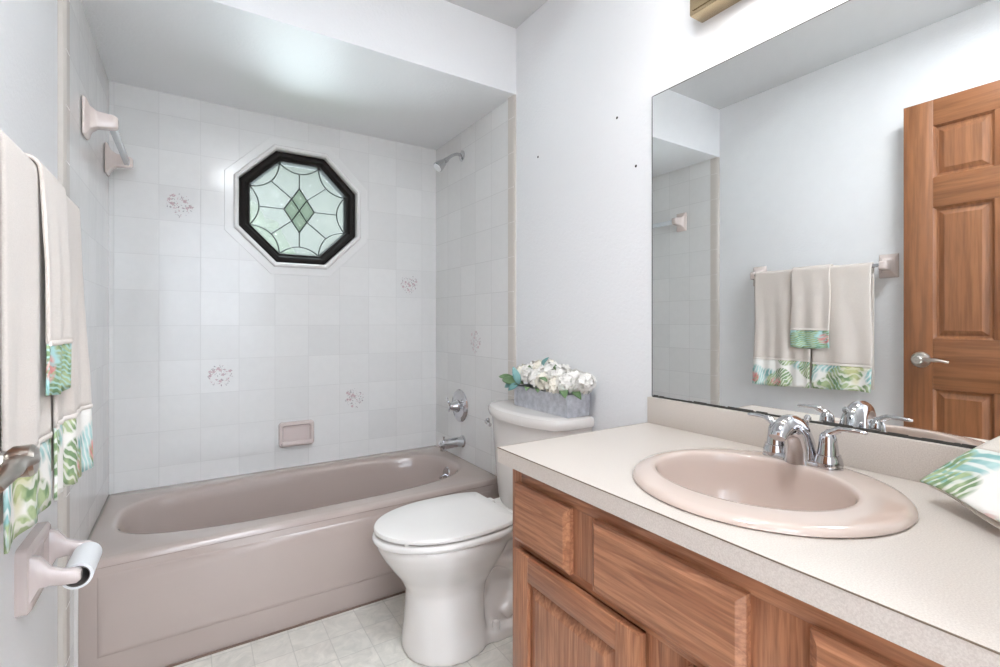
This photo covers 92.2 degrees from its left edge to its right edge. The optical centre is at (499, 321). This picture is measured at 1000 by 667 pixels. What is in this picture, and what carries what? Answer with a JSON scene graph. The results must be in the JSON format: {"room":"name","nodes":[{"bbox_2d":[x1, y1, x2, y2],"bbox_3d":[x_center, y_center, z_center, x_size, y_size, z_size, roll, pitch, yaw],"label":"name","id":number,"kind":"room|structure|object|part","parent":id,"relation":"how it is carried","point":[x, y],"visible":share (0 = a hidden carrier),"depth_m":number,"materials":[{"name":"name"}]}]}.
{"room":"bathroom","nodes":[
{"label":"bathroom","id":0,"kind":"room"},
{"bbox_2d":[0,0,57,666],"bbox_3d":[-1.017,-0.097,0.910,0.108,2.426,2.870,0,0,-33],"label":"wall","id":1,"kind":"structure","parent":0,"point":[28,28],"depth_m":1.10,"materials":[{"name":"paint"}]},
{"bbox_2d":[14,521,93,617],"bbox_3d":[-1.018,0.551,1.109,0.105,0.141,0.186,0,0,-33],"label":"toilet paper holder","id":2,"kind":"object","parent":1,"relation":"attached to","point":[35,557],"visible":0.88,"depth_m":1.04,"materials":[{"name":"ceramic"}]},
{"bbox_3d":[-1.052,0.551,1.088,0.024,0.141,0.186,0,0,-33],"label":"plate","id":3,"kind":"part","parent":2,"relation":"part of","materials":[{"name":"ceramic"}]},
{"bbox_3d":[-0.970,0.550,1.047,0.091,0.120,0.021,0,0,-33],"label":"arm","id":4,"kind":"part","parent":2,"relation":"part of","materials":[{"name":"ceramic"}]},
{"bbox_3d":[-1.055,0.550,1.180,0.091,0.120,0.021,0,0,-33],"label":"arm","id":5,"kind":"part","parent":2,"relation":"part of","materials":[{"name":"ceramic"}]},
{"bbox_2d":[62,542,101,589],"bbox_3d":[-0.982,0.570,1.132,0.057,0.057,0.128,0,0,-33],"label":"toilet paper roll","id":6,"kind":"object","parent":2,"relation":"on","point":[87,555],"visible":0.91,"depth_m":1.11,"materials":[{"name":"paper"}]},
{"bbox_2d":[58,0,69,666],"bbox_3d":[-1.225,0.050,1.352,0.017,2.133,0.052,0,0,-33],"label":"trim","id":7,"kind":"structure","parent":1,"relation":"attached to","point":[63,5],"depth_m":1.34,"materials":[{"name":"tile"}]},
{"bbox_2d":[70,0,108,666],"bbox_3d":[-1.448,0.050,1.699,0.016,2.133,0.777,0,0,-33],"label":"tiled wall","id":8,"kind":"structure","parent":1,"relation":"attached to","point":[89,182],"depth_m":1.70,"materials":[{"name":"white tile"}]},
{"bbox_2d":[82,95,132,176],"bbox_3d":[-1.431,-0.658,1.774,0.088,0.120,0.546,0,0,-33],"label":"shower towel bar","id":9,"kind":"object","parent":8,"relation":"attached to","point":[93,120],"visible":1,"depth_m":1.58,"materials":[{"name":"pink ceramic"}]},
{"bbox_3d":[-1.304,-0.658,1.575,0.088,0.120,0.076,0,0,-33],"label":"post","id":10,"kind":"part","parent":9,"relation":"part of","materials":[{"name":"pink ceramic"}]},
{"bbox_3d":[-1.558,-0.658,1.972,0.088,0.120,0.076,0,0,-33],"label":"post","id":11,"kind":"part","parent":9,"relation":"part of","materials":[{"name":"pink ceramic"}]},
{"bbox_3d":[-1.410,-0.655,1.787,0.018,0.026,0.440,0,0,-33],"label":"rod","id":12,"kind":"part","parent":9,"relation":"part of","materials":[{"name":"white plastic"}]},
{"bbox_3d":[-0.885,-0.262,0.880,0.082,0.110,0.681,0,0,-33],"label":"towel rail","id":13,"kind":"object","parent":1,"relation":"attached to","visible":0},
{"bbox_2d":[0,129,52,553],"bbox_3d":[-0.780,0.028,0.783,0.045,0.614,0.262,0,0,-33],"label":"bath towel","id":14,"kind":"object","parent":13,"relation":"hanging from","point":[25,409],"visible":0.82,"depth_m":0.75,"materials":[{"name":"beige fabric"}]},
{"bbox_2d":[24,152,72,395],"bbox_3d":[-0.850,-0.076,0.895,0.062,0.423,0.189,0,0,-33],"label":"hand towel","id":15,"kind":"object","parent":13,"relation":"hanging from","point":[58,298],"visible":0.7,"depth_m":0.88,"materials":[{"name":"beige fabric"}]},
{"bbox_2d":[51,195,93,500],"bbox_3d":[-0.923,0.033,1.020,0.060,0.624,0.296,0,0,-33],"label":"bath towel","id":16,"kind":"object","parent":13,"relation":"hanging from","point":[71,410],"visible":0.48,"depth_m":1.06,"materials":[{"name":"beige fabric"}]},
{"bbox_2d":[109,81,435,493],"bbox_3d":[-1.053,-0.147,2.501,1.760,2.526,0.151,0,0,-33],"label":"wall","id":17,"kind":"structure","parent":0,"point":[211,350],"depth_m":2.29,"materials":[{"name":"tile"}]},
{"bbox_2d":[224,137,366,276],"bbox_3d":[-1.022,-0.574,2.461,0.676,0.676,0.091,0,0,-33],"label":"window","id":18,"kind":"structure","parent":17,"relation":"in","point":[239,177],"depth_m":2.45,"materials":[{"name":"black glass"}]},
{"bbox_3d":[-1.065,-0.574,2.461,0.073,0.113,0.007,0,0,-33],"label":"bevelled glass","id":19,"kind":"part","parent":18,"relation":"part of","materials":[{"name":"green glass"}]},
{"bbox_3d":[-1.030,-0.574,2.474,0.570,0.570,0.062,0,0,-33],"label":"sash","id":20,"kind":"part","parent":18,"relation":"part of","materials":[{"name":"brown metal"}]},
{"bbox_3d":[-1.038,-0.574,2.486,0.454,0.454,0.003,0,0,-33],"label":"glass pane","id":21,"kind":"part","parent":18,"relation":"part of","materials":[{"name":"glass"}]},
{"bbox_3d":[-1.034,-0.630,2.481,0.073,0.113,0.007,0,0,-33],"label":"bevelled glass","id":22,"kind":"part","parent":18,"relation":"part of","materials":[{"name":"green glass"}]},
{"bbox_3d":[-1.034,-0.517,2.481,0.073,0.113,0.007,0,0,-33],"label":"bevelled glass","id":23,"kind":"part","parent":18,"relation":"part of","materials":[{"name":"green glass"}]},
{"bbox_3d":[-1.004,-0.574,2.501,0.073,0.113,0.007,0,0,-33],"label":"bevelled glass","id":24,"kind":"part","parent":18,"relation":"part of","materials":[{"name":"green glass"}]},
{"bbox_2d":[278,420,313,447],"bbox_3d":[-1.015,0.561,2.409,0.166,0.123,0.048,0,0,-33],"label":"soap dish","id":25,"kind":"object","parent":17,"relation":"attached to","point":[293,433],"visible":1,"depth_m":2.42,"materials":[{"name":"ceramic"}]},
{"bbox_2d":[81,0,515,149],"bbox_3d":[-0.796,-1.213,2.086,1.532,0.394,0.827,0,0,-33],"label":"ceiling","id":26,"kind":"structure","parent":17,"relation":"attached to","point":[420,73],"depth_m":1.93,"materials":[{"name":"paint"}]},
{"bbox_2d":[174,593,512,666],"bbox_3d":[0.301,1.166,0.382,1.760,0.100,4.920,0,0,-33],"label":"floor","id":27,"kind":"structure","parent":0,"point":[369,635],"depth_m":1.65,"materials":[{"name":"tile"}]},
{"bbox_2d":[74,445,498,666],"bbox_3d":[-0.821,0.921,2.134,1.508,0.390,0.715,0,0,-33],"label":"bathtub","id":28,"kind":"object","parent":27,"relation":"on","point":[184,572],"visible":0.74,"depth_m":1.76,"materials":[{"name":"ceramic"}]},
{"bbox_2d":[90,445,496,568],"bbox_3d":[-0.819,0.881,2.138,1.500,0.310,0.711,0,0,-33],"label":"basin","id":29,"kind":"object","parent":28,"relation":"in","point":[323,515],"depth_m":1.97,"materials":[{"name":"ceramic"}]},
{"bbox_3d":[-0.280,0.791,2.506,0.019,0.071,0.072,0,0,-33],"label":"overflow plate","id":30,"kind":"part","parent":28,"relation":"part of","materials":[{"name":"silver metal"}]},
{"bbox_2d":[372,399,593,666],"bbox_3d":[-0.092,0.725,1.726,0.711,0.782,0.480,0,0,-33],"label":"toilet","id":31,"kind":"object","parent":27,"relation":"on","point":[452,555],"visible":0.82,"depth_m":1.60,"materials":[{"name":"ceramic"}]},
{"bbox_3d":[-0.203,0.714,1.692,0.488,0.021,0.374,0,0,-33],"label":"seat","id":32,"kind":"part","parent":31,"relation":"part of","materials":[{"name":"white plastic"}]},
{"bbox_3d":[-0.210,0.687,1.687,0.460,0.021,0.364,0,0,-33],"label":"lid","id":33,"kind":"part","parent":31,"relation":"part of","materials":[{"name":"white plastic"}]},
{"bbox_3d":[-0.110,0.920,1.751,0.676,0.392,0.356,0,0,-33],"label":"bowl","id":34,"kind":"part","parent":31,"relation":"part of","materials":[{"name":"ceramic"}]},
{"bbox_3d":[-0.049,0.405,1.949,0.024,0.026,0.061,0,0,-26],"label":"flush lever","id":35,"kind":"part","parent":31,"relation":"part of","materials":[{"name":"silver metal"}]},
{"bbox_3d":[0.115,0.356,1.858,0.220,0.044,0.480,0,0,-33],"label":"tank lid","id":36,"kind":"part","parent":31,"relation":"part of","materials":[{"name":"ceramic"}]},
{"bbox_3d":[0.120,0.553,1.862,0.200,0.357,0.464,0,0,-33],"label":"tank","id":37,"kind":"part","parent":31,"relation":"part of","materials":[{"name":"ceramic"}]},
{"bbox_2d":[514,384,590,417],"bbox_3d":[0.191,0.294,1.827,0.114,0.080,0.329,0,0,-33],"label":"planter box","id":38,"kind":"object","parent":31,"relation":"on","point":[556,404],"visible":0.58,"depth_m":1.74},
{"bbox_2d":[499,357,596,399],"bbox_3d":[0.169,0.220,1.835,0.166,0.178,0.460,0,0,-33],"label":"flower arrangement","id":39,"kind":"object","parent":38,"relation":"in","point":[546,374],"visible":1,"depth_m":1.76,"materials":[{"name":"white plant"}]},
{"bbox_2d":[513,469,944,666],"bbox_3d":[0.517,0.733,0.925,0.566,0.766,0.982,0,0,-33],"label":"vanity cabinet","id":40,"kind":"object","parent":27,"relation":"on","point":[593,587],"visible":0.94,"depth_m":0.84,"materials":[{"name":"brown wood"}]},
{"bbox_3d":[0.091,0.457,1.085,0.020,0.138,0.201,0,0,-33],"label":"drawer","id":41,"kind":"part","parent":40,"relation":"part of","materials":[{"name":"brown wood"}]},
{"bbox_3d":[0.144,0.773,1.002,0.018,0.349,0.282,0,0,-33],"label":"door","id":42,"kind":"part","parent":40,"relation":"part of","materials":[{"name":"brown wood"}]},
{"bbox_3d":[0.144,0.573,1.002,0.018,0.058,0.276,0,0,-33],"label":"door rail","id":43,"kind":"part","parent":40,"relation":"part of","materials":[{"name":"brown wood"}]},
{"bbox_3d":[0.292,0.534,0.807,0.019,0.020,0.865,0,0,-33],"label":"rail","id":44,"kind":"part","parent":40,"relation":"part of","materials":[{"name":"brown wood"}]},
{"bbox_2d":[497,397,999,666],"bbox_3d":[0.509,0.292,0.933,0.574,0.116,1.019,0,0,-33],"label":"countertop","id":45,"kind":"structure","parent":40,"relation":"on","point":[930,588],"depth_m":0.70,"materials":[{"name":"laminate"}]},
{"bbox_2d":[633,448,918,537],"bbox_3d":[0.497,0.382,0.927,0.468,0.172,0.466,0,0,-33],"label":"sink","id":46,"kind":"object","parent":45,"relation":"in","point":[750,489],"visible":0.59,"depth_m":0.91,"materials":[{"name":"ceramic"}]},
{"bbox_2d":[747,412,867,470],"bbox_3d":[0.647,0.246,1.031,0.171,0.108,0.177,0,0,11],"label":"faucet","id":47,"kind":"object","parent":46,"relation":"on","point":[790,439],"visible":1,"depth_m":0.99,"materials":[{"name":"silver metal"}]},
{"bbox_3d":[0.602,0.241,1.091,0.039,0.061,0.086,0,0,-33],"label":"lever handle","id":48,"kind":"part","parent":47,"relation":"part of","materials":[{"name":"silver metal"}]},
{"bbox_3d":[0.615,0.283,1.072,0.053,0.027,0.053,0,0,-33],"label":"handle","id":49,"kind":"part","parent":47,"relation":"part of","materials":[{"name":"silver metal"}]},
{"bbox_3d":[0.613,0.245,1.009,0.138,0.106,0.066,0,0,-33],"label":"spout","id":50,"kind":"part","parent":47,"relation":"part of","materials":[{"name":"silver metal"}]},
{"bbox_3d":[0.643,0.292,1.028,0.054,0.016,0.158,0,0,-33],"label":"plate","id":51,"kind":"part","parent":47,"relation":"part of","materials":[{"name":"silver metal"}]},
{"bbox_3d":[0.666,0.245,1.043,0.014,0.088,0.014,0,0,-33],"label":"lift rod","id":52,"kind":"part","parent":47,"relation":"part of","materials":[{"name":"silver metal"}]},
{"bbox_3d":[0.671,0.283,0.984,0.053,0.027,0.053,0,0,-33],"label":"handle","id":53,"kind":"part","parent":47,"relation":"part of","materials":[{"name":"silver metal"}]},
{"bbox_3d":[0.683,0.241,0.964,0.039,0.061,0.086,0,0,-33],"label":"lever handle","id":54,"kind":"part","parent":47,"relation":"part of","materials":[{"name":"silver metal"}]},
{"bbox_2d":[920,436,999,528],"bbox_3d":[0.838,0.241,0.684,0.299,0.145,0.243,0,0,19],"label":"folded towel","id":55,"kind":"object","parent":45,"relation":"on","point":[972,479],"visible":1,"depth_m":0.77,"materials":[{"name":"white fabric"}]},
{"bbox_3d":[0.452,0.457,0.522,0.020,0.138,0.213,0,0,-33],"label":"drawer","id":56,"kind":"part","parent":40,"relation":"part of","materials":[{"name":"brown wood"}]},
{"bbox_2d":[445,0,546,28],"bbox_3d":[-0.058,-1.360,0.944,1.760,0.100,1.893,0,0,-33],"label":"ceiling","id":57,"kind":"structure","parent":0,"point":[513,13],"depth_m":2.01,"materials":[{"name":"paint"}]},
{"bbox_2d":[516,0,847,430],"bbox_3d":[0.369,-0.097,1.797,0.121,2.426,2.870,0,0,-33],"label":"wall","id":58,"kind":"structure","parent":0,"point":[589,72],"depth_m":1.71,"materials":[{"name":"paint"}]},
{"bbox_2d":[436,100,507,475],"bbox_3d":[-0.166,0.050,2.518,0.007,2.133,0.777,0,0,-33],"label":"tiled wall","id":59,"kind":"structure","parent":58,"relation":"attached to","point":[472,192],"depth_m":2.47,"materials":[{"name":"white tile"}]},
{"bbox_2d":[434,150,464,171],"bbox_3d":[-0.269,-0.847,2.524,0.165,0.135,0.058,0,0,-33],"label":"shower fixture","id":60,"kind":"object","parent":59,"relation":"attached to","point":[439,165],"visible":1,"depth_m":2.50,"materials":[{"name":"silver metal"}]},
{"bbox_3d":[-0.243,-0.869,2.541,0.103,0.059,0.017,0,0,-33],"label":"shower arm","id":61,"kind":"part","parent":60,"relation":"part of","materials":[{"name":"silver metal"}]},
{"bbox_2d":[438,435,465,451],"bbox_3d":[-0.257,0.632,2.524,0.141,0.072,0.066,0,0,-33],"label":"tub spout","id":62,"kind":"object","parent":59,"relation":"attached to","point":[460,441],"visible":1,"depth_m":2.51,"materials":[{"name":"silver metal"}]},
{"bbox_2d":[446,389,467,421],"bbox_3d":[-0.247,0.448,2.563,0.081,0.174,0.174,0,0,-33],"label":"shower valve","id":63,"kind":"object","parent":59,"relation":"attached to","point":[459,404],"visible":1,"depth_m":2.55,"materials":[{"name":"silver metal"}]},
{"bbox_2d":[508,94,515,399],"bbox_3d":[0.054,0.050,2.170,0.010,2.133,0.052,0,0,-33],"label":"trim","id":64,"kind":"structure","parent":58,"relation":"attached to","point":[511,100],"depth_m":2.16,"materials":[{"name":"tile"}]},
{"bbox_2d":[690,0,740,22],"bbox_3d":[0.658,-0.909,1.063,0.184,0.126,0.602,0,0,-33],"label":"vanity light","id":65,"kind":"object","parent":58,"relation":"attached to","point":[701,11],"visible":1,"depth_m":1.31,"materials":[{"name":"gold metal"}]},
{"bbox_3d":[0.686,-0.907,1.080,0.004,0.103,0.582,0,0,-33],"label":"plate","id":66,"kind":"part","parent":65,"relation":"part of","materials":[{"name":"gold metal"}]},
{"bbox_2d":[647,397,970,482],"bbox_3d":[0.743,0.274,1.082,0.019,0.080,1.019,0,0,-33],"label":"backsplash","id":67,"kind":"structure","parent":58,"relation":"attached to","point":[904,458],"depth_m":1.05,"materials":[{"name":"laminate"}]},
{"bbox_2d":[652,0,999,448],"bbox_3d":[0.746,-0.236,1.091,0.005,0.941,0.996,0,0,-33],"label":"wall mirror","id":68,"kind":"object","parent":58,"relation":"attached to","point":[826,191],"visible":0.94,"depth_m":1.07,"materials":[{"name":"silver mirror"}]},
{"bbox_3d":[0.414,-0.097,0.193,1.532,2.426,0.120,0,0,-33],"label":"wall","id":69,"kind":"structure","parent":0,"visible":0},
{"bbox_2d":[0,444,40,492],"bbox_3d":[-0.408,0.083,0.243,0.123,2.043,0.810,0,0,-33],"label":"door handle","id":70,"kind":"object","parent":69,"relation":"in","point":[21,461],"depth_m":0.54,"materials":[{"name":"silver metal"}]},
{"bbox_3d":[-0.565,0.161,0.550,0.052,0.068,0.068,0,0,-33],"label":"handle","id":71,"kind":"part","parent":70,"relation":"part of","materials":[{"name":"silver metal"}]},
{"label":"outside","id":72,"kind":"structure","parent":0,"visible":0},
{"bbox_3d":[-3.502,1.466,7.707,15.000,0.100,11.240,0,0,-33],"label":"ground","id":73,"kind":"structure","parent":72,"visible":0},
{"bbox_2d":[250,201,294,253],"bbox_3d":[-4.830,-0.439,5.653,4.477,4.100,1.411,0,0,-33],"label":"hedge","id":74,"kind":"object","parent":73,"relation":"on","point":[252,204],"visible":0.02,"depth_m":6.39,"materials":[{"name":"green plant"}]}
]}

